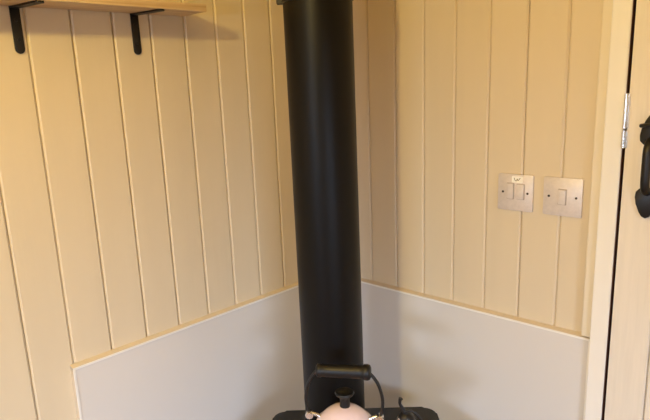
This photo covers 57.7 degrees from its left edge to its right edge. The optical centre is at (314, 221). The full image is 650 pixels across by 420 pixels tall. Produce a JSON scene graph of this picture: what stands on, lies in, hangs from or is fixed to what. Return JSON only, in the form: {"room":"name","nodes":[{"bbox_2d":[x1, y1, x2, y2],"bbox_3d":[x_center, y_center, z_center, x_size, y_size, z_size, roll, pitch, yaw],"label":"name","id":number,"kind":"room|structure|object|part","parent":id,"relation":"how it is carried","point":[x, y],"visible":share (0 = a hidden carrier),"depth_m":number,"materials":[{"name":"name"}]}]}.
{"room":"shepherd's hut interior","nodes":[
{"label":"shepherd's hut interior","id":0,"kind":"room"},
{"bbox_2d":[0,0,297,419],"bbox_3d":[-1.226,0.249,0.590,0.050,2.350,3.600,10,18,43],"label":"wall","id":1,"kind":"structure","parent":0,"point":[148,193],"depth_m":1.34,"materials":[{"name":"beige paint"}]},
{"bbox_2d":[8,0,43,53],"bbox_3d":[-0.530,-0.361,1.102,0.098,0.087,0.019,7,16,35],"label":"shelf bracket","id":2,"kind":"object","parent":1,"relation":"attached to","point":[14,11],"visible":1,"depth_m":1.12,"materials":[{"name":"black metal"}]},
{"bbox_3d":[-0.532,-0.402,1.093,0.098,0.003,0.018,7,16,35],"label":"arm","id":3,"kind":"part","parent":2,"relation":"part of","materials":[{"name":"black metal"}]},
{"bbox_2d":[0,0,206,16],"bbox_3d":[-0.647,-0.379,0.973,0.098,0.016,1.074,10,18,43],"label":"wall shelf","id":4,"kind":"object","parent":1,"relation":"attached to","point":[118,6],"visible":1,"depth_m":1.20,"materials":[{"name":"brown wood"}]},
{"bbox_2d":[130,9,164,54],"bbox_3d":[-0.356,-0.408,1.277,0.098,0.087,0.019,7,16,35],"label":"shelf bracket","id":5,"kind":"object","parent":1,"relation":"attached to","point":[134,19],"visible":1,"depth_m":1.30,"materials":[{"name":"black metal"}]},
{"bbox_3d":[-0.357,-0.449,1.268,0.098,0.003,0.018,7,16,35],"label":"arm","id":6,"kind":"part","parent":5,"relation":"part of","materials":[{"name":"black metal"}]},
{"bbox_2d":[70,282,304,419],"bbox_3d":[-0.224,0.687,1.678,0.016,0.925,0.829,10,18,43],"label":"panel","id":7,"kind":"object","parent":1,"relation":"attached to","point":[243,360],"visible":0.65,"depth_m":1.56,"materials":[{"name":"white"}]},
{"bbox_2d":[352,0,602,331],"bbox_3d":[0.903,0.057,1.038,2.350,2.350,0.050,10,18,43],"label":"wall","id":8,"kind":"structure","parent":0,"point":[452,96],"depth_m":1.45,"materials":[{"name":"beige paint"}]},
{"bbox_2d":[361,278,589,419],"bbox_3d":[0.353,0.658,1.702,0.804,0.925,0.016,10,18,43],"label":"panel","id":9,"kind":"object","parent":8,"relation":"attached to","point":[456,360],"visible":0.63,"depth_m":1.56,"materials":[{"name":"white"}]},
{"bbox_2d":[498,173,533,211],"bbox_3d":[0.473,-0.068,1.390,0.086,0.086,0.010,10,18,43],"label":"switch","id":10,"kind":"object","parent":8,"relation":"attached to","point":[515,191],"visible":1,"depth_m":1.39,"materials":[{"name":"metal"}]},
{"bbox_2d":[542,176,583,217],"bbox_3d":[0.552,-0.054,1.314,0.086,0.086,0.010,10,18,43],"label":"light switch","id":11,"kind":"object","parent":8,"relation":"attached to","point":[562,196],"visible":1,"depth_m":1.31,"materials":[{"name":"metal"}]},
{"bbox_2d":[581,0,612,337],"bbox_3d":[0.587,-0.436,1.171,0.022,1.424,0.019,10,18,43],"label":"trim","id":12,"kind":"structure","parent":8,"relation":"attached to","point":[607,4],"depth_m":1.24,"materials":[{"name":"beige paint"}]},
{"bbox_2d":[584,0,636,419],"bbox_3d":[0.923,0.244,1.011,0.852,1.997,0.030,10,18,43],"label":"trim","id":13,"kind":"structure","parent":8,"relation":"attached to","point":[621,22],"depth_m":1.23,"materials":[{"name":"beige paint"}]},
{"bbox_2d":[604,0,649,419],"bbox_3d":[0.912,0.263,1.008,0.774,1.950,0.070,10,18,43],"label":"door","id":14,"kind":"structure","parent":8,"relation":"in","point":[628,380],"depth_m":1.21,"materials":[{"name":"beige paint"}]},
{"bbox_3d":[0.660,-0.036,1.173,0.042,0.062,0.009,10,18,43],"label":"plate","id":15,"kind":"part","parent":14,"relation":"part of","materials":[{"name":"black metal"}]},
{"bbox_3d":[0.646,-0.104,1.146,0.017,0.115,0.030,10,18,43],"label":"pull handle","id":16,"kind":"part","parent":14,"relation":"part of","materials":[{"name":"black metal"}]},
{"bbox_3d":[0.654,-0.177,1.140,0.042,0.062,0.009,10,18,43],"label":"plate","id":17,"kind":"part","parent":14,"relation":"part of","materials":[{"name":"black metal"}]},
{"bbox_3d":[-0.315,1.572,0.032,2.460,0.050,3.710,10,18,43],"label":"floor","id":18,"kind":"structure","parent":0,"visible":0},
{"bbox_3d":[0.086,1.193,1.407,0.920,0.038,0.960,10,18,43],"label":"hearth slab","id":19,"kind":"object","parent":18,"relation":"on","visible":0},
{"bbox_2d":[273,407,438,419],"bbox_3d":[0.117,0.849,1.453,0.434,0.608,0.428,-2,13,1],"label":"wood stove","id":20,"kind":"object","parent":19,"relation":"on","point":[392,413],"visible":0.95,"depth_m":1.57,"materials":[{"name":"black paint"}]},
{"bbox_2d":[276,0,364,419],"bbox_3d":[0.016,-0.304,1.331,0.188,1.701,0.188,-2,13,1],"label":"flue pipe","id":21,"kind":"object","parent":20,"relation":"on","point":[319,37],"visible":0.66,"depth_m":1.32,"materials":[{"name":"black metal"}]},
{"bbox_2d":[304,363,421,419],"bbox_3d":[0.095,0.432,1.319,0.240,0.265,0.178,-8,14,-24],"label":"kettle","id":22,"kind":"object","parent":20,"relation":"on","point":[344,409],"visible":1,"depth_m":1.28,"materials":[{"name":"pink metal"}]},
{"bbox_3d":[0.066,0.423,1.303,0.124,0.037,0.124,-2,13,1],"label":"lid","id":23,"kind":"part","parent":22,"relation":"part of","materials":[{"name":"metal"}]},
{"bbox_3d":[0.067,0.390,1.295,0.043,0.038,0.043,-2,13,1],"label":"knob","id":24,"kind":"part","parent":22,"relation":"part of","materials":[{"name":"black plastic"}]},
{"bbox_3d":[0.196,0.406,1.293,0.024,0.046,0.012,-2,13,1],"label":"lever","id":25,"kind":"part","parent":22,"relation":"part of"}
]}

